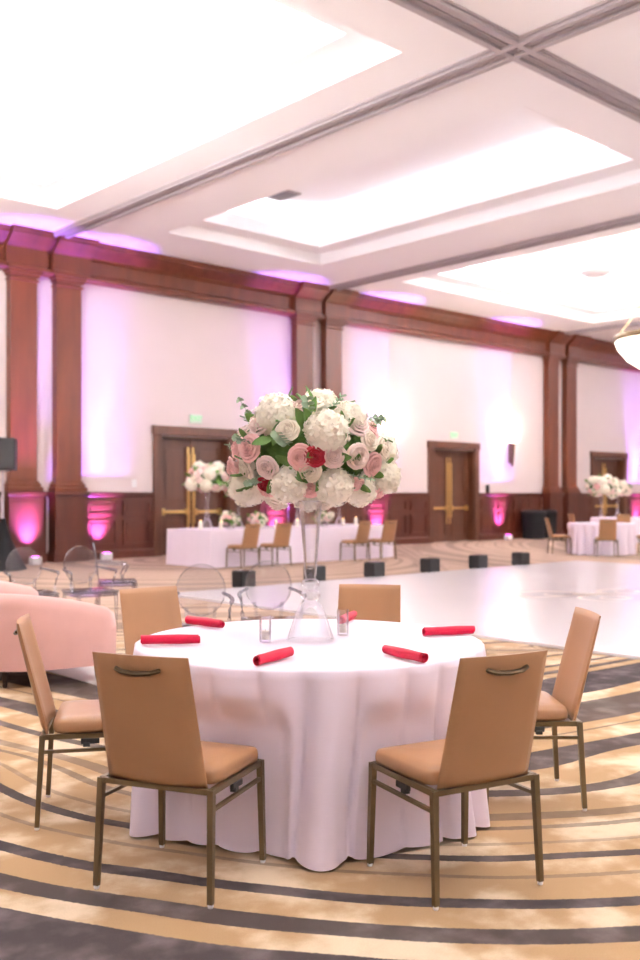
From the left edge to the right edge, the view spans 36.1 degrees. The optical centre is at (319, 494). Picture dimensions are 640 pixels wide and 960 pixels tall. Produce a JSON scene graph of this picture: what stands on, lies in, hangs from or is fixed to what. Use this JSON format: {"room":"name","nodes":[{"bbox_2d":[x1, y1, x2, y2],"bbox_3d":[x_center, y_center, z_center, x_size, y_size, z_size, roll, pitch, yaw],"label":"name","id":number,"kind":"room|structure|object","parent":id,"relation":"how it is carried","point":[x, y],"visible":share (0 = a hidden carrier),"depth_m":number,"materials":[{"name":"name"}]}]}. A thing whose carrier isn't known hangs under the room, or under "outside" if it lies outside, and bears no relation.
{"room":"event hall","nodes":[
{"label":"event hall","id":0,"kind":"room"},
{"bbox_2d":[0,0,639,341],"bbox_3d":[9.093,-6.050,11.552,53.000,1.000,34.850,0,0,-42],"label":"ceiling","id":1,"kind":"structure","parent":0,"point":[105,104],"depth_m":17.07,"materials":[{"name":"paint"}]},
{"bbox_2d":[266,190,301,201],"bbox_3d":[-0.904,-6.527,21.350,0.720,0.044,0.720,0,0,-42],"label":"ceiling vent","id":2,"kind":"object","parent":1,"relation":"in","point":[287,194],"visible":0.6,"depth_m":21.37,"materials":[{"name":"grey metal"}]},
{"bbox_2d":[53,0,639,238],"bbox_3d":[5.934,-5.521,8.307,0.400,0.098,34.300,0,0,-42],"label":"ceiling beam","id":3,"kind":"structure","parent":1,"relation":"attached to","point":[604,12],"depth_m":13.82,"materials":[{"name":"grey paint"}]},
{"bbox_2d":[329,214,639,290],"bbox_3d":[11.807,-5.521,13.651,0.400,0.098,34.300,0,0,-42],"label":"trim","id":4,"kind":"structure","parent":1,"relation":"attached to","point":[634,219],"depth_m":22.14,"materials":[{"name":"grey paint"}]},
{"bbox_2d":[389,0,639,122],"bbox_3d":[5.765,-5.522,15.210,53.000,0.095,0.400,0,0,-42],"label":"ceiling beam","id":5,"kind":"structure","parent":1,"relation":"attached to","point":[448,14],"depth_m":12.27,"materials":[{"name":"grey paint"}]},
{"bbox_2d":[581,269,609,277],"bbox_3d":[8.086,-6.480,28.855,0.840,0.140,0.840,0,0,-42],"label":"ceiling vent","id":6,"kind":"object","parent":1,"relation":"in","point":[592,273],"visible":1,"depth_m":28.66,"materials":[{"name":"grey metal"}]},
{"bbox_2d":[564,321,639,334],"bbox_3d":[19.854,-5.521,20.973,0.400,0.098,34.300,0,0,-42],"label":"trim","id":7,"kind":"structure","parent":1,"relation":"attached to","point":[635,323],"depth_m":32.41,"materials":[{"name":"grey paint"}]},
{"bbox_2d":[611,307,639,367],"bbox_3d":[9.073,-4.803,25.764,2.760,3.485,2.760,0,0,-42],"label":"chandelier","id":8,"kind":"object","parent":1,"relation":"hanging from","point":[627,343],"visible":1,"depth_m":25.43,"materials":[{"name":"beige glass"}]},
{"bbox_2d":[0,538,639,959],"bbox_3d":[8.992,1.534,11.663,53.600,0.231,35.750,0,0,-42],"label":"floor","id":9,"kind":"structure","parent":0,"point":[149,902],"depth_m":4.07,"materials":[{"name":"carpet"}]},
{"bbox_2d":[0,470,26,571],"bbox_3d":[-6.102,0.484,19.048,0.972,1.921,0.928,0,0,31],"label":"speaker stand","id":10,"kind":"object","parent":9,"relation":"on","point":[14,562],"visible":1,"depth_m":18.85,"materials":[{"name":"grey"}]},
{"bbox_2d":[0,437,16,469],"bbox_3d":[-6.127,-0.790,18.983,0.500,0.620,0.435,0,0,-11],"label":"loudspeaker","id":11,"kind":"object","parent":10,"relation":"on","point":[8,446],"visible":0.99,"depth_m":18.79,"materials":[{"name":"black plastic"}]},
{"bbox_2d":[0,224,53,563],"bbox_3d":[-6.170,-2.049,20.703,0.920,6.997,0.710,0,0,-42],"label":"pilaster","id":12,"kind":"object","parent":9,"relation":"on","point":[26,249],"visible":0.91,"depth_m":20.75,"materials":[{"name":"brown wood"}]},
{"bbox_2d":[3,548,59,596],"bbox_3d":[-3.015,1.001,10.223,0.549,0.904,0.517,0,0,-34],"label":"acrylic chair","id":13,"kind":"object","parent":9,"relation":"on","point":[44,592],"visible":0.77,"depth_m":10.23,"materials":[{"name":"clear plastic"}]},
{"bbox_2d":[29,556,41,564],"bbox_3d":[-5.929,1.367,20.483,0.220,0.165,0.180,0,0,-42],"label":"uplight","id":14,"kind":"object","parent":9,"relation":"on","point":[35,560],"visible":0.98,"depth_m":20.41,"materials":[{"name":"white plastic"}]},
{"bbox_2d":[0,581,115,687],"bbox_3d":[-2.616,1.097,8.308,1.055,0.695,2.230,0,0,-33],"label":"sofa","id":15,"kind":"object","parent":9,"relation":"on","point":[67,631],"visible":0.81,"depth_m":7.41,"materials":[{"name":"fabric"}]},
{"bbox_2d":[13,613,105,830],"bbox_3d":[-1.099,1.006,4.517,0.594,0.888,0.493,0,0,-10],"label":"banquet chair","id":16,"kind":"object","parent":9,"relation":"on","point":[74,719],"visible":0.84,"depth_m":4.32,"materials":[{"name":"beige leather"}]},
{"bbox_2d":[45,666,96,684],"bbox_3d":[-0.713,1.447,7.767,1.840,0.006,2.650,0,0,-42],"label":"rug","id":17,"kind":"object","parent":9,"relation":"on","point":[85,674],"visible":0.02,"depth_m":7.95,"materials":[{"name":"white carpet"}]},
{"bbox_2d":[177,563,233,626],"bbox_3d":[-0.921,0.990,7.478,0.549,0.904,0.517,0,0,-3],"label":"acrylic chair","id":18,"kind":"object","parent":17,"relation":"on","point":[231,601],"visible":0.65,"depth_m":7.56,"materials":[{"name":"clear plastic"}]},
{"bbox_2d":[237,561,306,620],"bbox_3d":[-0.394,0.990,7.878,0.549,0.904,0.517,0,0,-9],"label":"acrylic chair","id":19,"kind":"object","parent":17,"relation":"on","point":[240,596],"visible":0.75,"depth_m":7.98,"materials":[{"name":"clear plastic"}]},
{"bbox_2d":[47,235,98,561],"bbox_3d":[-5.393,-2.049,21.410,0.920,6.997,0.710,0,0,-42],"label":"pilaster","id":20,"kind":"object","parent":9,"relation":"on","point":[71,258],"visible":0.99,"depth_m":21.42,"materials":[{"name":"brown wood"}]},
{"bbox_2d":[62,547,117,617],"bbox_3d":[-2.467,1.001,10.473,0.549,0.904,0.517,0,0,-37],"label":"acrylic chair","id":21,"kind":"object","parent":9,"relation":"on","point":[96,591],"visible":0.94,"depth_m":10.43,"materials":[{"name":"clear plastic"}]},
{"bbox_2d":[100,552,112,559],"bbox_3d":[-4.758,1.367,21.900,0.220,0.165,0.180,0,0,-42],"label":"uplight","id":22,"kind":"object","parent":9,"relation":"on","point":[103,556],"visible":1,"depth_m":21.83,"materials":[{"name":"white plastic"}]},
{"bbox_2d":[92,544,137,586],"bbox_3d":[-2.427,1.001,11.593,0.517,0.904,0.549,0,0,-14],"label":"acrylic chair","id":23,"kind":"object","parent":9,"relation":"on","point":[131,582],"visible":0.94,"depth_m":11.58,"materials":[{"name":"clear plastic"}]},
{"bbox_2d":[119,586,181,654],"bbox_3d":[-0.881,1.006,5.758,0.493,0.888,0.594,0,0,-38],"label":"banquet chair","id":24,"kind":"object","parent":9,"relation":"on","point":[148,610],"visible":0.27,"depth_m":5.92,"materials":[{"name":"orange leather"}]},
{"bbox_2d":[92,651,265,908],"bbox_3d":[-0.542,1.006,3.695,0.493,0.888,0.594,0,0,21],"label":"banquet chair","id":25,"kind":"object","parent":9,"relation":"on","point":[152,739],"visible":1,"depth_m":3.50,"materials":[{"name":"orange leather"}]},
{"bbox_2d":[226,524,260,569],"bbox_3d":[-1.486,1.006,19.395,0.594,0.888,0.493,0,0,45],"label":"banquet chair","id":26,"kind":"object","parent":9,"relation":"on","point":[251,532],"visible":1,"depth_m":19.25,"materials":[{"name":"brown metal"}]},
{"bbox_2d":[232,570,255,586],"bbox_3d":[-1.198,1.316,15.432,0.280,0.268,0.260,0,0,-42],"label":"box light","id":27,"kind":"object","parent":9,"relation":"on","point":[239,577],"visible":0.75,"depth_m":15.34,"materials":[{"name":"black plastic"}]},
{"bbox_2d":[259,523,291,567],"bbox_3d":[-0.878,1.006,19.948,0.493,0.888,0.594,0,0,-39],"label":"banquet chair","id":28,"kind":"object","parent":9,"relation":"on","point":[283,530],"visible":0.97,"depth_m":19.78,"materials":[{"name":"brown metal"}]},
{"bbox_2d":[166,524,392,567],"bbox_3d":[-0.749,1.075,21.809,5.337,0.741,1.640,0,0,-42],"label":"tablecloth","id":29,"kind":"object","parent":9,"relation":"on","point":[193,547],"visible":0.8,"depth_m":20.54,"materials":[{"name":"white fabric"}]},
{"bbox_2d":[199,520,202,529],"bbox_3d":[-2.432,0.600,20.028,0.080,0.205,0.079,0,0,-42],"label":"pillar candle","id":30,"kind":"object","parent":29,"relation":"on","point":[200,521],"visible":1,"depth_m":20.00,"materials":[{"name":"beige wax"}]},
{"bbox_2d":[203,491,213,528],"bbox_3d":[-2.333,0.313,20.320,0.269,0.779,0.269,0,0,-42],"label":"vase","id":31,"kind":"object","parent":29,"relation":"on","point":[205,519],"visible":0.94,"depth_m":20.35,"materials":[{"name":"clear glass"}]},
{"bbox_2d":[182,460,228,491],"bbox_3d":[-2.312,-0.388,20.336,0.947,0.670,0.952,0,0,21],"label":"flower arrangement","id":32,"kind":"object","parent":31,"relation":"in","point":[203,478],"visible":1,"depth_m":20.05,"materials":[{"name":"white plant"}]},
{"bbox_2d":[235,505,243,526],"bbox_3d":[-1.759,0.372,21.249,0.228,0.660,0.228,0,0,-42],"label":"vase","id":33,"kind":"object","parent":29,"relation":"on","point":[237,505],"visible":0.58,"depth_m":21.28,"materials":[{"name":"clear glass"}]},
{"bbox_2d":[219,474,234,499],"bbox_3d":[-1.783,-0.192,21.257,0.837,0.615,0.802,0,0,-36],"label":"flower arrangement","id":34,"kind":"object","parent":33,"relation":"in","point":[224,488],"visible":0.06,"depth_m":21.10,"materials":[{"name":"beige plant"}]},
{"bbox_2d":[292,508,300,525],"bbox_3d":[-0.511,0.372,22.181,0.228,0.660,0.228,0,0,-42],"label":"vase","id":35,"kind":"object","parent":29,"relation":"on","point":[298,518],"visible":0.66,"depth_m":22.21,"materials":[{"name":"clear glass"}]},
{"bbox_2d":[334,506,341,524],"bbox_3d":[0.454,0.372,23.127,0.228,0.660,0.228,0,0,-42],"label":"vase","id":36,"kind":"object","parent":29,"relation":"on","point":[340,506],"visible":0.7,"depth_m":23.16,"materials":[{"name":"clear glass"}]},
{"bbox_3d":[-1.318,0.627,20.839,0.240,0.150,0.240,0,0,-42],"label":"vase","id":37,"kind":"object","parent":29,"relation":"on","visible":0},
{"bbox_2d":[247,510,268,527],"bbox_3d":[-1.316,0.506,20.838,0.456,0.372,0.461,0,0,35],"label":"flower arrangement","id":38,"kind":"object","parent":37,"relation":"in","point":[259,518],"visible":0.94,"depth_m":20.70,"materials":[{"name":"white plant"}]},
{"bbox_3d":[0.081,0.627,21.976,0.240,0.150,0.240,0,0,-42],"label":"vase","id":39,"kind":"object","parent":29,"relation":"on","visible":0},
{"bbox_2d":[311,511,334,525],"bbox_3d":[0.061,0.512,21.965,0.482,0.353,0.434,0,0,-28],"label":"flower arrangement","id":40,"kind":"object","parent":39,"relation":"in","point":[325,517],"visible":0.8,"depth_m":21.87,"materials":[{"name":"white plant"}]},
{"bbox_2d":[289,281,329,524],"bbox_3d":[-0.305,-2.049,26.040,0.920,6.997,0.710,0,0,-42],"label":"pilaster","id":41,"kind":"object","parent":9,"relation":"on","point":[307,300],"visible":0.52,"depth_m":26.03,"materials":[{"name":"brown wood"}]},
{"bbox_2d":[304,565,325,581],"bbox_3d":[-0.088,1.316,16.441,0.280,0.268,0.260,0,0,-42],"label":"box light","id":42,"kind":"object","parent":9,"relation":"on","point":[321,570],"visible":0.59,"depth_m":16.34,"materials":[{"name":"black plastic"}]},
{"bbox_2d":[319,288,358,523],"bbox_3d":[0.479,-2.049,26.753,0.920,6.997,0.710,0,0,-42],"label":"pilaster","id":43,"kind":"object","parent":9,"relation":"on","point":[336,306],"visible":0.41,"depth_m":26.76,"materials":[{"name":"brown wood"}]},
{"bbox_2d":[340,521,371,561],"bbox_3d":[0.807,1.006,21.481,0.594,0.888,0.493,0,0,45],"label":"banquet chair","id":44,"kind":"object","parent":9,"relation":"on","point":[363,531],"visible":0.99,"depth_m":21.32,"materials":[{"name":"brown metal"}]},
{"bbox_2d":[338,584,400,622],"bbox_3d":[0.272,1.006,5.914,0.493,0.888,0.594,0,0,9],"label":"banquet chair","id":45,"kind":"object","parent":9,"relation":"on","point":[375,602],"visible":0.14,"depth_m":6.14,"materials":[{"name":"beige leather"}]},
{"bbox_2d":[364,561,384,576],"bbox_3d":[0.962,1.316,17.397,0.280,0.268,0.260,0,0,-42],"label":"box light","id":46,"kind":"object","parent":9,"relation":"on","point":[372,568],"visible":0.86,"depth_m":17.30,"materials":[{"name":"black plastic"}]},
{"bbox_2d":[366,520,396,560],"bbox_3d":[1.415,1.006,22.035,0.493,0.888,0.594,0,0,-39],"label":"banquet chair","id":47,"kind":"object","parent":9,"relation":"on","point":[389,528],"visible":0.99,"depth_m":21.88,"materials":[{"name":"brown metal"}]},
{"bbox_2d":[420,558,439,572],"bbox_3d":[2.057,1.316,18.393,0.280,0.268,0.260,0,0,-42],"label":"box light","id":48,"kind":"object","parent":9,"relation":"on","point":[426,564],"visible":0.85,"depth_m":18.30,"materials":[{"name":"black plastic"}]},
{"bbox_2d":[367,650,547,910],"bbox_3d":[0.532,1.006,3.699,0.493,0.888,0.594,0,0,-28],"label":"banquet chair","id":49,"kind":"object","parent":9,"relation":"on","point":[488,742],"visible":1,"depth_m":3.52,"materials":[{"name":"beige leather"}]},
{"bbox_2d":[469,555,487,568],"bbox_3d":[3.114,1.316,19.356,0.280,0.268,0.260,0,0,-42],"label":"box light","id":50,"kind":"object","parent":9,"relation":"on","point":[475,561],"visible":0.9,"depth_m":19.26,"materials":[{"name":"black plastic"}]},
{"bbox_2d":[504,535,511,539],"bbox_3d":[6.085,1.367,31.766,0.220,0.165,0.180,0,0,-42],"label":"uplight","id":51,"kind":"object","parent":9,"relation":"on","point":[506,537],"visible":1,"depth_m":31.69,"materials":[{"name":"white plastic"}]},
{"bbox_2d":[512,552,529,564],"bbox_3d":[4.142,1.316,20.291,0.280,0.268,0.260,0,0,-42],"label":"box light","id":52,"kind":"object","parent":9,"relation":"on","point":[518,558],"visible":0.85,"depth_m":20.20,"materials":[{"name":"black plastic"}]},
{"bbox_2d":[521,510,546,538],"bbox_3d":[7.078,0.968,32.562,0.850,0.965,0.850,0,0,-42],"label":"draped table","id":53,"kind":"object","parent":9,"relation":"on","point":[533,521],"visible":0.99,"depth_m":32.24,"materials":[{"name":"black fabric"}]},
{"bbox_2d":[486,607,600,810],"bbox_3d":[1.040,1.006,4.747,0.594,0.888,0.493,0,0,-2],"label":"banquet chair","id":54,"kind":"object","parent":9,"relation":"on","point":[564,702],"visible":0.62,"depth_m":4.66,"materials":[{"name":"orange leather"}]},
{"bbox_2d":[545,509,557,537],"bbox_3d":[7.648,0.968,33.080,0.680,0.965,0.680,0,0,-42],"label":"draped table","id":55,"kind":"object","parent":9,"relation":"on","point":[551,514],"visible":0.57,"depth_m":32.80,"materials":[{"name":"black fabric"}]},
{"bbox_2d":[542,331,573,533],"bbox_3d":[8.142,-2.049,33.726,0.920,6.997,0.710,0,0,-42],"label":"pilaster","id":56,"kind":"object","parent":9,"relation":"on","point":[552,496],"visible":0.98,"depth_m":33.73,"materials":[{"name":"brown wood"}]},
{"bbox_2d":[545,518,570,553],"bbox_3d":[5.845,1.006,24.250,0.594,0.888,0.493,0,0,0],"label":"banquet chair","id":57,"kind":"object","parent":9,"relation":"on","point":[556,537],"visible":1,"depth_m":24.06,"materials":[{"name":"brown metal"}]},
{"bbox_2d":[568,514,574,521],"bbox_3d":[7.777,1.006,29.585,0.594,0.888,0.493,0,0,-11],"label":"banquet chair","id":58,"kind":"object","parent":9,"relation":"on","point":[570,516],"visible":0.18,"depth_m":29.47,"materials":[{"name":"brown metal"}]},
{"bbox_2d":[561,334,591,534],"bbox_3d":[8.956,-2.049,34.466,0.920,6.997,0.710,0,0,-42],"label":"pilaster","id":59,"kind":"object","parent":9,"relation":"on","point":[574,347],"visible":0.87,"depth_m":34.46,"materials":[{"name":"brown wood"}]},
{"bbox_2d":[567,522,635,555],"bbox_3d":[6.914,1.067,24.221,1.777,0.758,1.724,0,0,-42],"label":"tablecloth","id":60,"kind":"object","parent":9,"relation":"on","point":[582,534],"visible":0.77,"depth_m":23.59,"materials":[{"name":"white fabric"}]},
{"bbox_2d":[596,496,603,522],"bbox_3d":[6.920,0.356,24.200,0.228,0.660,0.228,0,0,-42],"label":"vase","id":61,"kind":"object","parent":60,"relation":"on","point":[599,496],"visible":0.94,"depth_m":24.21,"materials":[{"name":"clear glass"}]},
{"bbox_2d":[583,474,619,496],"bbox_3d":[6.949,-0.238,24.226,0.859,0.594,0.828,0,0,-33],"label":"flower arrangement","id":62,"kind":"object","parent":61,"relation":"in","point":[597,486],"visible":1,"depth_m":23.99,"materials":[{"name":"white plant"}]},
{"bbox_2d":[594,519,618,556],"bbox_3d":[6.671,1.006,22.906,0.493,0.888,0.594,0,0,7],"label":"banquet chair","id":63,"kind":"object","parent":9,"relation":"on","point":[607,527],"visible":1,"depth_m":22.70,"materials":[{"name":"brown metal"}]},
{"bbox_2d":[590,517,639,542],"bbox_3d":[9.154,1.067,30.195,1.808,0.758,1.757,0,0,-42],"label":"tablecloth","id":64,"kind":"object","parent":9,"relation":"on","point":[636,520],"visible":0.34,"depth_m":29.51,"materials":[{"name":"white fabric"}]},
{"bbox_2d":[617,514,630,522],"bbox_3d":[8.843,1.006,28.776,0.493,0.888,0.594,0,0,6],"label":"banquet chair","id":65,"kind":"object","parent":9,"relation":"on","point":[626,518],"visible":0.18,"depth_m":28.52,"materials":[{"name":"brown metal"}]},
{"bbox_2d":[636,535,639,554],"bbox_3d":[8.024,1.006,23.993,0.594,0.888,0.493,0,0,6],"label":"banquet chair","id":66,"kind":"object","parent":9,"relation":"on","point":[637,536],"visible":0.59,"depth_m":23.80,"materials":[{"name":"brown metal"}]},
{"bbox_2d":[0,270,639,552],"bbox_3d":[-2.752,-2.850,24.570,53.600,8.600,0.350,0,0,-42],"label":"wall","id":67,"kind":"structure","parent":0,"point":[148,360],"depth_m":25.55,"materials":[{"name":"white paint"}]},
{"bbox_2d":[132,480,136,486],"bbox_3d":[-4.326,-0.270,22.881,0.120,0.180,0.030,0,0,-42],"label":"light switch","id":68,"kind":"object","parent":67,"relation":"attached to","point":[134,482],"visible":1,"depth_m":22.87,"materials":[{"name":"white plastic"}]},
{"bbox_2d":[152,425,237,555],"bbox_3d":[-3.134,-0.100,24.142,2.500,3.100,0.410,0,0,-42],"label":"door","id":69,"kind":"structure","parent":67,"relation":"in","point":[175,506],"depth_m":23.99,"materials":[{"name":"brown wood"}]},
{"bbox_2d":[189,414,201,423],"bbox_3d":[-3.036,-1.860,24.037,0.342,0.220,0.057,0,0,-42],"label":"exit sign","id":70,"kind":"object","parent":67,"relation":"attached to","point":[193,418],"visible":1,"depth_m":24.00,"materials":[{"name":"white"}]},
{"bbox_2d":[44,532,522,561],"bbox_3d":[-2.591,1.350,24.392,53.000,0.200,0.050,0,0,-42],"label":"baseboard","id":71,"kind":"structure","parent":67,"relation":"attached to","point":[146,552],"depth_m":23.15,"materials":[{"name":"brown wood"}]},
{"bbox_2d":[0,223,639,372],"bbox_3d":[-2.429,-5.144,24.215,53.000,0.809,0.610,0,0,-42],"label":"trim","id":72,"kind":"structure","parent":67,"relation":"attached to","point":[117,267],"depth_m":25.36,"materials":[{"name":"brown wood"}]},
{"bbox_2d":[0,492,639,552],"bbox_3d":[-2.598,0.693,24.400,53.000,1.515,0.110,0,0,-42],"label":"wainscoting","id":73,"kind":"structure","parent":67,"relation":"attached to","point":[115,520],"depth_m":27.78,"materials":[{"name":"brown wood"}]},
{"bbox_2d":[386,428,398,437],"bbox_3d":[2.097,-1.442,28.482,0.380,0.985,0.390,0,0,-42],"label":"wall sconce","id":74,"kind":"object","parent":67,"relation":"attached to","point":[392,432],"visible":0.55,"depth_m":28.36,"materials":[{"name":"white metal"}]},
{"bbox_2d":[427,440,479,542],"bbox_3d":[4.070,-0.100,30.697,2.480,3.100,0.410,0,0,-42],"label":"door","id":75,"kind":"structure","parent":67,"relation":"in","point":[452,475],"depth_m":30.81,"materials":[{"name":"brown wood"}]},
{"bbox_2d":[450,431,457,438],"bbox_3d":[4.168,-1.860,30.592,0.342,0.220,0.057,0,0,-42],"label":"exit sign","id":76,"kind":"object","parent":67,"relation":"attached to","point":[453,435],"visible":1,"depth_m":30.54,"materials":[{"name":"white"}]},
{"bbox_2d":[508,436,519,465],"bbox_3d":[6.387,-1.442,32.386,0.380,0.985,0.390,0,0,-42],"label":"wall sconce","id":77,"kind":"object","parent":67,"relation":"attached to","point":[513,440],"visible":1,"depth_m":32.36,"materials":[{"name":"brown metal"}]},
{"bbox_2d":[590,451,627,516],"bbox_3d":[10.661,-0.070,36.694,2.500,3.040,0.410,0,0,-42],"label":"door","id":78,"kind":"structure","parent":67,"relation":"in","point":[617,467],"depth_m":36.87,"materials":[{"name":"brown wood"}]},
{"bbox_3d":[9.150,0.356,30.200,0.228,0.660,0.228,0,0,-42],"label":"vase","id":79,"kind":"object","parent":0,"visible":0},
{"bbox_2d":[608,478,632,498],"bbox_3d":[9.171,-0.206,30.183,0.809,0.678,0.828,0,0,9],"label":"flower arrangement","id":80,"kind":"object","parent":79,"relation":"in","point":[624,489],"visible":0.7,"depth_m":29.95,"materials":[{"name":"beige plant"}]},
{"bbox_3d":[-1.869,0.627,20.405,0.240,0.150,0.240,0,0,-42],"label":"vase","id":81,"kind":"object","parent":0,"visible":0},
{"bbox_2d":[218,510,241,525],"bbox_3d":[-1.867,0.482,20.399,0.475,0.347,0.491,0,0,-42],"label":"flower arrangement","id":82,"kind":"object","parent":81,"relation":"in","point":[227,518],"visible":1,"depth_m":20.29,"materials":[{"name":"beige plant"}]},
{"bbox_3d":[-0.050,1.073,4.660,1.600,0.758,1.600,0,0,-42],"label":"round table","id":83,"kind":"object","parent":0,"visible":0},
{"bbox_2d":[129,619,489,871],"bbox_3d":[-0.079,1.066,4.675,1.751,0.756,1.761,0,0,-42],"label":"tablecloth","id":84,"kind":"object","parent":83,"relation":"on","point":[317,716],"visible":0.55,"depth_m":3.95,"materials":[{"name":"white fabric"}]},
{"bbox_2d":[140,634,199,643],"bbox_3d":[-0.684,0.660,4.501,0.270,0.045,0.046,0,0,-6],"label":"napkin","id":85,"kind":"object","parent":84,"relation":"on","point":[169,638],"visible":1,"depth_m":4.48,"materials":[{"name":"red fabric"}]},
{"bbox_2d":[185,616,224,627],"bbox_3d":[-0.601,0.660,5.119,0.270,0.046,0.043,0,0,42],"label":"napkin","id":86,"kind":"object","parent":84,"relation":"on","point":[202,621],"visible":1,"depth_m":5.09,"materials":[{"name":"red fabric"}]},
{"bbox_2d":[259,614,271,642],"bbox_3d":[-0.256,0.625,4.600,0.060,0.125,0.060,0,0,-42],"label":"candle holder","id":87,"kind":"object","parent":84,"relation":"on","point":[260,616],"visible":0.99,"depth_m":4.59,"materials":[{"name":"clear glass"}]},
{"bbox_2d":[262,629,268,639],"bbox_3d":[-0.256,0.650,4.600,0.042,0.046,0.042,0,0,-42],"label":"candle","id":88,"kind":"object","parent":87,"relation":"in","point":[265,633],"visible":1,"depth_m":4.58,"materials":[{"name":"beige wax"}]},
{"bbox_2d":[253,647,293,665],"bbox_3d":[-0.188,0.661,4.044,0.044,0.047,0.270,0,0,29],"label":"napkin","id":89,"kind":"object","parent":84,"relation":"on","point":[275,655],"visible":1,"depth_m":4.01,"materials":[{"name":"red fabric"}]},
{"bbox_2d":[286,501,334,639],"bbox_3d":[-0.045,0.357,4.645,0.228,0.660,0.228,0,0,-42],"label":"vase","id":90,"kind":"object","parent":84,"relation":"on","point":[295,627],"visible":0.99,"depth_m":4.67,"materials":[{"name":"clear glass"}]},
{"bbox_2d":[224,386,401,511],"bbox_3d":[-0.057,-0.215,4.635,0.793,0.602,0.864,0,0,28],"label":"flower arrangement","id":91,"kind":"object","parent":90,"relation":"in","point":[317,446],"visible":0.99,"depth_m":4.39,"materials":[{"name":"white plant"}]},
{"bbox_2d":[337,609,348,635],"bbox_3d":[0.112,0.625,4.830,0.060,0.125,0.060,0,0,-42],"label":"candle holder","id":92,"kind":"object","parent":84,"relation":"on","point":[347,610],"visible":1,"depth_m":4.82,"materials":[{"name":"clear glass"}]},
{"bbox_2d":[339,624,345,632],"bbox_3d":[0.112,0.650,4.830,0.042,0.046,0.042,0,0,-42],"label":"candle","id":93,"kind":"object","parent":92,"relation":"in","point":[342,627],"visible":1,"depth_m":4.81,"materials":[{"name":"beige wax"}]},
{"bbox_2d":[339,611,356,623],"bbox_3d":[0.148,0.663,5.340,0.042,0.045,0.270,0,0,18],"label":"napkin","id":94,"kind":"object","parent":84,"relation":"on","point":[342,619],"visible":0.77,"depth_m":5.31,"materials":[{"name":"red fabric"}]},
{"bbox_2d":[382,645,427,662],"bbox_3d":[0.353,0.664,4.116,0.046,0.042,0.270,0,0,-32],"label":"napkin","id":95,"kind":"object","parent":84,"relation":"on","point":[399,652],"visible":1,"depth_m":4.08,"materials":[{"name":"red fabric"}]},
{"bbox_2d":[422,626,474,635],"bbox_3d":[0.630,0.664,4.808,0.270,0.044,0.047,0,0,-17],"label":"napkin","id":96,"kind":"object","parent":84,"relation":"on","point":[447,630],"visible":1,"depth_m":4.79,"materials":[{"name":"red fabric"}]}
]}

